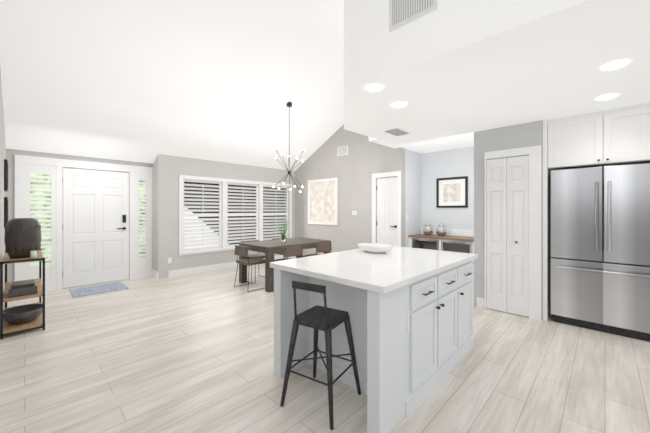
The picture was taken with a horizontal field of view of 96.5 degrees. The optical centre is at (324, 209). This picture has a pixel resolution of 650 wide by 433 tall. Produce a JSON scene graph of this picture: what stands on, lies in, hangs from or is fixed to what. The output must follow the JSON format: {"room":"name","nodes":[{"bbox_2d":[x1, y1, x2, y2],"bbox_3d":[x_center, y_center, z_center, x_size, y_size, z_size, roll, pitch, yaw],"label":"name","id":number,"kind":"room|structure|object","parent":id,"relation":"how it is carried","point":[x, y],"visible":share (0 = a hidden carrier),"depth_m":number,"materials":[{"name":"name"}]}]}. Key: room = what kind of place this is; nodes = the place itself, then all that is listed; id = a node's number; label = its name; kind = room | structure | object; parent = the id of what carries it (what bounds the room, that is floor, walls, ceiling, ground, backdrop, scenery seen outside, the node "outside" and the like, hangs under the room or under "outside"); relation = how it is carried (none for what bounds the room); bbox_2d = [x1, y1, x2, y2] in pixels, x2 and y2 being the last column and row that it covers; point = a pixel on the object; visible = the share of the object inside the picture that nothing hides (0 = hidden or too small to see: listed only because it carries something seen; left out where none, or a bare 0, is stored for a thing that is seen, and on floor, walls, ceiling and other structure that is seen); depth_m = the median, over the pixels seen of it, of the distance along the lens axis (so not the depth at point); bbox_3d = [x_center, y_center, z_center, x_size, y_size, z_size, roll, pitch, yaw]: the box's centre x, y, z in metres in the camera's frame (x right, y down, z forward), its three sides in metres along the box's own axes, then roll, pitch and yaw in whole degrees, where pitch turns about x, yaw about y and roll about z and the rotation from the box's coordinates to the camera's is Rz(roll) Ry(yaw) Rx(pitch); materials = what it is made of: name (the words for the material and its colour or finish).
{"room":"open-plan kitchen","nodes":[
{"label":"open-plan kitchen","id":0,"kind":"room"},
{"bbox_2d":[0,67,5,290],"bbox_3d":[-2.978,-1.550,2.459,6.100,5.800,0.200,0,0,44],"label":"wall","id":1,"kind":"structure","parent":0,"point":[2,191],"depth_m":3.58,"materials":[{"name":"grey paint"}]},
{"bbox_2d":[4,159,7,227],"bbox_3d":[-4.532,-0.225,4.124,0.350,0.950,0.030,0,0,44],"label":"wall art","id":2,"kind":"object","parent":1,"relation":"attached to","point":[5,190],"visible":0.85,"depth_m":4.00,"materials":[{"name":"black metal"}]},
{"bbox_2d":[6,149,151,285],"bbox_3d":[-4.399,-1.550,5.234,0.200,5.800,2.218,0,0,44],"label":"wall","id":3,"kind":"structure","parent":0,"point":[10,158],"depth_m":4.60,"materials":[{"name":"grey paint"}]},
{"bbox_2d":[30,174,50,268],"bbox_3d":[-4.674,0.180,4.771,0.041,1.540,0.250,0,0,44],"label":"sidelight","id":4,"kind":"object","parent":3,"relation":"attached to","point":[40,198],"visible":0.83,"depth_m":4.79,"materials":[{"name":"glass"}]},
{"bbox_2d":[15,155,152,291],"bbox_3d":[-4.210,0.240,5.252,0.040,2.220,1.927,0,0,44],"label":"door frame","id":5,"kind":"structure","parent":3,"relation":"attached to","point":[27,166],"depth_m":4.92,"materials":[{"name":"white wood"}]},
{"bbox_2d":[62,168,128,287],"bbox_3d":[-4.145,0.312,5.291,0.078,2.060,0.967,0,0,44],"label":"entry door","id":6,"kind":"structure","parent":3,"relation":"in","point":[95,226],"depth_m":5.27,"materials":[{"name":"white metal"}]},
{"bbox_2d":[139,180,145,257],"bbox_3d":[-3.663,0.180,5.817,0.041,1.540,0.120,0,0,44],"label":"sidelight","id":7,"kind":"object","parent":3,"relation":"attached to","point":[142,218],"visible":0.88,"depth_m":5.82,"materials":[{"name":"glass"}]},
{"bbox_2d":[152,156,157,271],"bbox_3d":[-3.422,-1.550,5.960,0.596,5.800,0.180,0,0,44],"label":"wall","id":8,"kind":"structure","parent":0,"point":[155,215],"depth_m":5.81,"materials":[{"name":"grey paint"}]},
{"bbox_2d":[152,270,157,278],"bbox_3d":[-3.417,1.285,5.819,0.400,0.130,0.016,0,0,44],"label":"baseboard","id":9,"kind":"structure","parent":8,"relation":"attached to","point":[154,273],"depth_m":5.76,"materials":[{"name":"white wood"}]},
{"bbox_2d":[0,0,343,170],"bbox_3d":[0.206,-2.732,2.373,10.200,3.583,9.700,0,0,44],"label":"ceiling","id":10,"kind":"structure","parent":0,"point":[149,81],"depth_m":4.34,"materials":[{"name":"white paint"}]},
{"bbox_2d":[273,102,304,192],"bbox_3d":[-0.724,-1.221,5.682,0.748,1.758,0.686,0,0,44],"label":"chandelier","id":11,"kind":"object","parent":10,"relation":"hanging from","point":[289,104],"visible":1,"depth_m":5.68,"materials":[{"name":"black metal"}]},
{"bbox_2d":[158,154,294,278],"bbox_3d":[-2.079,-1.550,7.097,0.250,5.800,3.678,0,0,44],"label":"wall","id":12,"kind":"structure","parent":0,"point":[171,169],"depth_m":6.03,"materials":[{"name":"grey paint"}]},
{"bbox_2d":[168,255,294,276],"bbox_3d":[-1.991,1.285,6.996,0.016,0.130,3.300,0,0,44],"label":"baseboard","id":13,"kind":"structure","parent":12,"relation":"attached to","point":[200,269],"depth_m":6.34,"materials":[{"name":"white wood"}]},
{"bbox_2d":[179,175,291,255],"bbox_3d":[-2.035,0.110,7.088,0.295,1.660,2.970,0,0,44],"label":"window shutters","id":14,"kind":"object","parent":12,"relation":"attached to","point":[218,214],"visible":0.88,"depth_m":6.78,"materials":[{"name":"white wood"}]},
{"bbox_2d":[0,258,649,432],"bbox_3d":[-0.046,1.410,2.616,10.900,0.120,9.700,0,0,44],"label":"floor","id":15,"kind":"structure","parent":0,"point":[191,353],"depth_m":2.37,"materials":[{"name":"beige wood"}]},
{"bbox_2d":[0,250,44,339],"bbox_3d":[-3.658,0.945,3.518,1.090,0.810,0.340,0,0,44],"label":"console","id":16,"kind":"object","parent":15,"relation":"on","point":[6,328],"visible":0.67,"depth_m":3.21,"materials":[{"name":"brown wood"}]},
{"bbox_2d":[3,304,41,323],"bbox_3d":[-3.424,1.193,3.292,0.350,0.150,0.350,0,0,44],"label":"decorative bowl","id":17,"kind":"object","parent":16,"relation":"on","point":[21,314],"visible":0.94,"depth_m":3.25,"materials":[{"name":"black ceramic"}]},
{"bbox_2d":[4,218,41,258],"bbox_3d":[-3.442,0.316,3.310,0.296,0.445,0.296,0,0,44],"label":"vase","id":18,"kind":"object","parent":16,"relation":"on","point":[22,238],"visible":0.92,"depth_m":3.21,"materials":[{"name":"black ceramic"}]},
{"bbox_2d":[9,279,37,297],"bbox_3d":[-3.409,0.879,3.279,0.300,0.118,0.220,0,0,44],"label":"decorative box","id":19,"kind":"object","parent":16,"relation":"on","point":[23,288],"visible":1,"depth_m":3.19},
{"bbox_2d":[30,251,36,258],"bbox_3d":[-3.240,0.496,3.226,0.051,0.083,0.052,0,0,44],"label":"candle","id":20,"kind":"object","parent":16,"relation":"on","point":[33,254],"visible":1,"depth_m":3.21,"materials":[{"name":"white wax"}]},
{"bbox_2d":[69,282,128,297],"bbox_3d":[-3.841,1.343,4.933,0.620,0.011,0.720,0,0,44],"label":"doormat","id":21,"kind":"object","parent":15,"relation":"on","point":[92,290],"visible":1,"depth_m":4.88,"materials":[{"name":"blue fabric"}]},
{"bbox_2d":[234,245,264,291],"bbox_3d":[-1.275,0.980,5.057,0.453,0.741,0.456,0,0,44],"label":"dining chair","id":22,"kind":"object","parent":15,"relation":"on","point":[242,251],"visible":0.83,"depth_m":4.93,"materials":[{"name":"brown leather"},{"name":"chrome metal"}]},
{"bbox_2d":[241,240,264,282],"bbox_3d":[-1.356,0.980,5.647,0.456,0.741,0.453,0,0,44],"label":"dining chair","id":23,"kind":"object","parent":15,"relation":"on","point":[259,255],"visible":0.46,"depth_m":5.58,"materials":[{"name":"brown leather"}]},
{"bbox_2d":[272,237,297,257],"bbox_3d":[-0.842,0.980,6.179,0.456,0.741,0.453,0,0,44],"label":"dining chair","id":24,"kind":"object","parent":15,"relation":"on","point":[280,253],"visible":0.17,"depth_m":6.13,"materials":[{"name":"brown leather"}]},
{"bbox_2d":[239,237,330,291],"bbox_3d":[-0.742,0.980,5.609,0.960,0.740,1.500,0,0,44],"label":"dining table","id":25,"kind":"object","parent":15,"relation":"on","point":[269,248],"visible":0.71,"depth_m":5.19,"materials":[{"name":"brown wood"}]},
{"bbox_2d":[278,217,288,241],"bbox_3d":[-0.771,0.359,5.574,0.273,0.498,0.238,0,0,44],"label":"potted plant","id":26,"kind":"object","parent":25,"relation":"on","point":[283,231],"visible":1,"depth_m":5.55,"materials":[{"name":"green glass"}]},
{"bbox_2d":[274,245,302,261],"bbox_3d":[-0.683,0.980,4.997,0.456,0.741,0.453,0,0,44],"label":"dining chair","id":27,"kind":"object","parent":15,"relation":"on","point":[292,251],"visible":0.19,"depth_m":4.85,"materials":[{"name":"brown leather"}]},
{"bbox_2d":[301,242,331,257],"bbox_3d":[-0.169,0.980,5.529,0.456,0.741,0.453,0,0,44],"label":"dining chair","id":28,"kind":"object","parent":15,"relation":"on","point":[323,247],"visible":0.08,"depth_m":5.39,"materials":[{"name":"brown leather"}]},
{"bbox_2d":[280,280,360,429],"bbox_3d":[-0.022,0.919,2.065,0.425,0.867,0.425,0,0,32],"label":"stool","id":29,"kind":"object","parent":15,"relation":"on","point":[325,318],"visible":1,"depth_m":2.00,"materials":[{"name":"black metal"}]},
{"bbox_2d":[274,258,476,432],"bbox_3d":[0.533,0.912,2.618,1.094,0.876,1.647,0,0,44],"label":"kitchen island","id":30,"kind":"object","parent":15,"relation":"on","point":[409,310],"depth_m":2.17,"materials":[{"name":"white wood"}]},
{"bbox_2d":[270,246,477,293],"bbox_3d":[0.524,0.454,2.629,1.100,0.040,1.690,0,0,44],"label":"island countertop","id":31,"kind":"structure","parent":30,"relation":"on","point":[360,269],"depth_m":2.27,"materials":[{"name":"white stone"}]},
{"bbox_2d":[358,243,392,252],"bbox_3d":[0.518,0.397,3.003,0.400,0.072,0.288,0,0,44],"label":"dish","id":32,"kind":"object","parent":31,"relation":"on","point":[374,247],"visible":1,"depth_m":2.92,"materials":[{"name":"white ceramic"}]},
{"bbox_2d":[408,236,439,249],"bbox_3d":[2.198,0.960,6.075,0.657,0.780,0.599,0,0,44],"label":"base cabinet","id":33,"kind":"object","parent":15,"relation":"on","point":[413,243],"depth_m":5.85,"materials":[{"name":"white wood"}]},
{"bbox_2d":[440,240,471,253],"bbox_3d":[2.647,0.960,5.642,0.590,0.780,0.599,0,0,44],"label":"base cabinet","id":34,"kind":"object","parent":15,"relation":"on","point":[456,240],"depth_m":5.40,"materials":[{"name":"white wood"}]},
{"bbox_2d":[416,232,473,243],"bbox_3d":[2.545,0.550,5.731,1.634,0.040,0.612,0,0,44],"label":"countertop","id":35,"kind":"structure","parent":34,"relation":"on","point":[422,236],"depth_m":5.74,"materials":[{"name":"brown wood"}]},
{"bbox_2d":[423,222,432,234],"bbox_3d":[2.176,0.391,6.128,0.210,0.275,0.210,0,0,44],"label":"jar","id":36,"kind":"object","parent":35,"relation":"on","point":[427,229],"visible":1,"depth_m":6.06,"materials":[{"name":"clear glass"}]},
{"bbox_2d":[436,222,446,235],"bbox_3d":[2.382,0.391,5.929,0.210,0.275,0.210,0,0,44],"label":"jar","id":37,"kind":"object","parent":35,"relation":"on","point":[441,229],"visible":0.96,"depth_m":5.86,"materials":[{"name":"clear glass"}]},
{"bbox_2d":[472,244,473,284],"bbox_3d":[2.998,0.960,5.302,0.387,0.780,0.599,0,0,44],"label":"base cabinet","id":38,"kind":"object","parent":15,"relation":"on","point":[472,244],"depth_m":5.23,"materials":[{"name":"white wood"}]},
{"bbox_2d":[543,103,649,320],"bbox_3d":[3.283,0.127,3.438,1.047,2.447,0.732,0,0,44],"label":"tall cabinet","id":39,"kind":"object","parent":15,"relation":"on","point":[616,136],"visible":0.96,"depth_m":3.29,"materials":[{"name":"white wood"}]},
{"bbox_2d":[551,163,649,341],"bbox_3d":[3.263,0.435,3.400,0.910,1.830,0.815,0,0,44],"label":"fridge","id":40,"kind":"object","parent":15,"relation":"on","point":[600,248],"visible":1,"depth_m":3.16,"materials":[{"name":"silver metal"}]},
{"bbox_2d":[295,124,404,254],"bbox_3d":[0.313,-1.550,7.177,3.580,5.800,0.160,0,0,44],"label":"wall","id":41,"kind":"structure","parent":0,"point":[359,165],"depth_m":6.83,"materials":[{"name":"grey paint"}]},
{"bbox_2d":[308,177,337,224],"bbox_3d":[-0.073,-0.210,7.410,1.040,1.160,0.035,0,0,44],"label":"framed picture","id":42,"kind":"object","parent":41,"relation":"attached to","point":[322,201],"visible":1,"depth_m":7.38,"materials":[{"name":"paper"}]},
{"bbox_2d":[337,145,347,155],"bbox_3d":[0.424,-1.414,6.943,0.340,0.220,0.016,0,0,44],"label":"air vent","id":43,"kind":"object","parent":41,"relation":"in","point":[342,150],"visible":0.98,"depth_m":6.94,"materials":[{"name":"white metal"}]},
{"bbox_2d":[372,171,400,246],"bbox_3d":[1.282,0.280,6.109,0.697,2.140,0.025,0,0,44],"label":"door frame","id":44,"kind":"structure","parent":41,"relation":"attached to","point":[385,174],"depth_m":6.17,"materials":[{"name":"white wood"}]},
{"bbox_2d":[376,177,397,245],"bbox_3d":[1.314,0.327,6.128,0.535,2.030,0.078,0,0,44],"label":"back door","id":45,"kind":"structure","parent":41,"relation":"in","point":[387,210],"depth_m":6.13,"materials":[{"name":"white wood"}]},
{"bbox_2d":[405,149,420,246],"bbox_3d":[1.846,0.040,6.302,0.160,2.620,0.710,0,0,44],"label":"wall","id":46,"kind":"structure","parent":0,"point":[412,158],"depth_m":6.22,"materials":[{"name":"grey paint"}]},
{"bbox_2d":[421,146,472,229],"bbox_3d":[2.758,0.040,6.066,1.800,2.620,0.160,0,0,44],"label":"wall","id":47,"kind":"structure","parent":0,"point":[423,171],"depth_m":6.15,"materials":[{"name":"grey paint"}]},
{"bbox_2d":[436,176,467,207],"bbox_3d":[2.639,-0.363,6.045,0.632,0.633,0.030,0,0,44],"label":"framed picture","id":48,"kind":"object","parent":47,"relation":"attached to","point":[451,192],"visible":0.98,"depth_m":6.04,"materials":[{"name":"black metal"}]},
{"bbox_2d":[473,146,473,229],"bbox_3d":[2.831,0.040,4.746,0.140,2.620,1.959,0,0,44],"label":"wall","id":49,"kind":"structure","parent":0,"point":[473,146],"depth_m":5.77,"materials":[{"name":"grey paint"}]},
{"bbox_2d":[344,0,649,153],"bbox_3d":[3.208,-2.775,2.984,6.730,3.350,4.650,0,0,44],"label":"ceiling","id":50,"kind":"structure","parent":0,"point":[453,74],"depth_m":2.38,"materials":[{"name":"white paint"}]},
{"bbox_2d":[366,84,382,91],"bbox_3d":[0.443,-1.094,2.606,0.150,0.006,0.150,0,0,44],"label":"recessed light","id":51,"kind":"object","parent":50,"relation":"in","point":[374,88],"visible":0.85,"depth_m":2.60,"materials":[{"name":"white"}]},
{"bbox_2d":[384,129,408,135],"bbox_3d":[1.015,-1.091,4.090,0.200,0.013,0.340,0,0,44],"label":"ceiling vent","id":52,"kind":"object","parent":50,"relation":"in","point":[397,132],"visible":1,"depth_m":4.06,"materials":[{"name":"white metal"}]},
{"bbox_2d":[392,102,406,107],"bbox_3d":[0.776,-1.094,3.027,0.150,0.006,0.150,0,0,44],"label":"recessed light","id":53,"kind":"object","parent":50,"relation":"in","point":[399,104],"visible":0.96,"depth_m":3.02,"materials":[{"name":"white plastic"}]},
{"bbox_2d":[389,0,437,31],"bbox_3d":[0.659,-1.629,2.200,0.391,0.391,0.014,0,0,44],"label":"ceiling vent","id":54,"kind":"object","parent":50,"relation":"in","point":[402,13],"visible":1,"depth_m":2.22,"materials":[{"name":"white metal"}]},
{"bbox_2d":[597,94,617,100],"bbox_3d":[2.745,-1.094,2.823,0.150,0.006,0.150,0,0,44],"label":"recessed light","id":55,"kind":"object","parent":50,"relation":"in","point":[608,97],"visible":0.94,"depth_m":2.81,"materials":[{"name":"white plastic"}]},
{"bbox_2d":[601,60,628,70],"bbox_3d":[2.200,-1.094,2.200,0.150,0.006,0.150,0,0,44],"label":"recessed light","id":56,"kind":"object","parent":50,"relation":"in","point":[615,65],"visible":0.92,"depth_m":2.19,"materials":[{"name":"white plastic"}]},
{"bbox_2d":[474,120,542,319],"bbox_3d":[4.114,0.125,2.770,4.730,2.450,0.900,0,0,44],"label":"wall","id":57,"kind":"structure","parent":0,"point":[529,134],"depth_m":4.00,"materials":[{"name":"grey paint"}]},
{"bbox_2d":[487,156,528,316],"bbox_3d":[2.368,0.328,3.783,0.476,2.020,0.060,0,0,44],"label":"pantry door","id":58,"kind":"structure","parent":57,"relation":"in","point":[508,235],"depth_m":3.78,"materials":[{"name":"white wood"}]},
{"bbox_2d":[485,145,540,320],"bbox_3d":[2.417,0.280,3.759,0.625,2.140,0.028,0,0,44],"label":"door frame","id":59,"kind":"structure","parent":57,"relation":"attached to","point":[533,153],"depth_m":3.59,"materials":[{"name":"white wood"}]}
]}

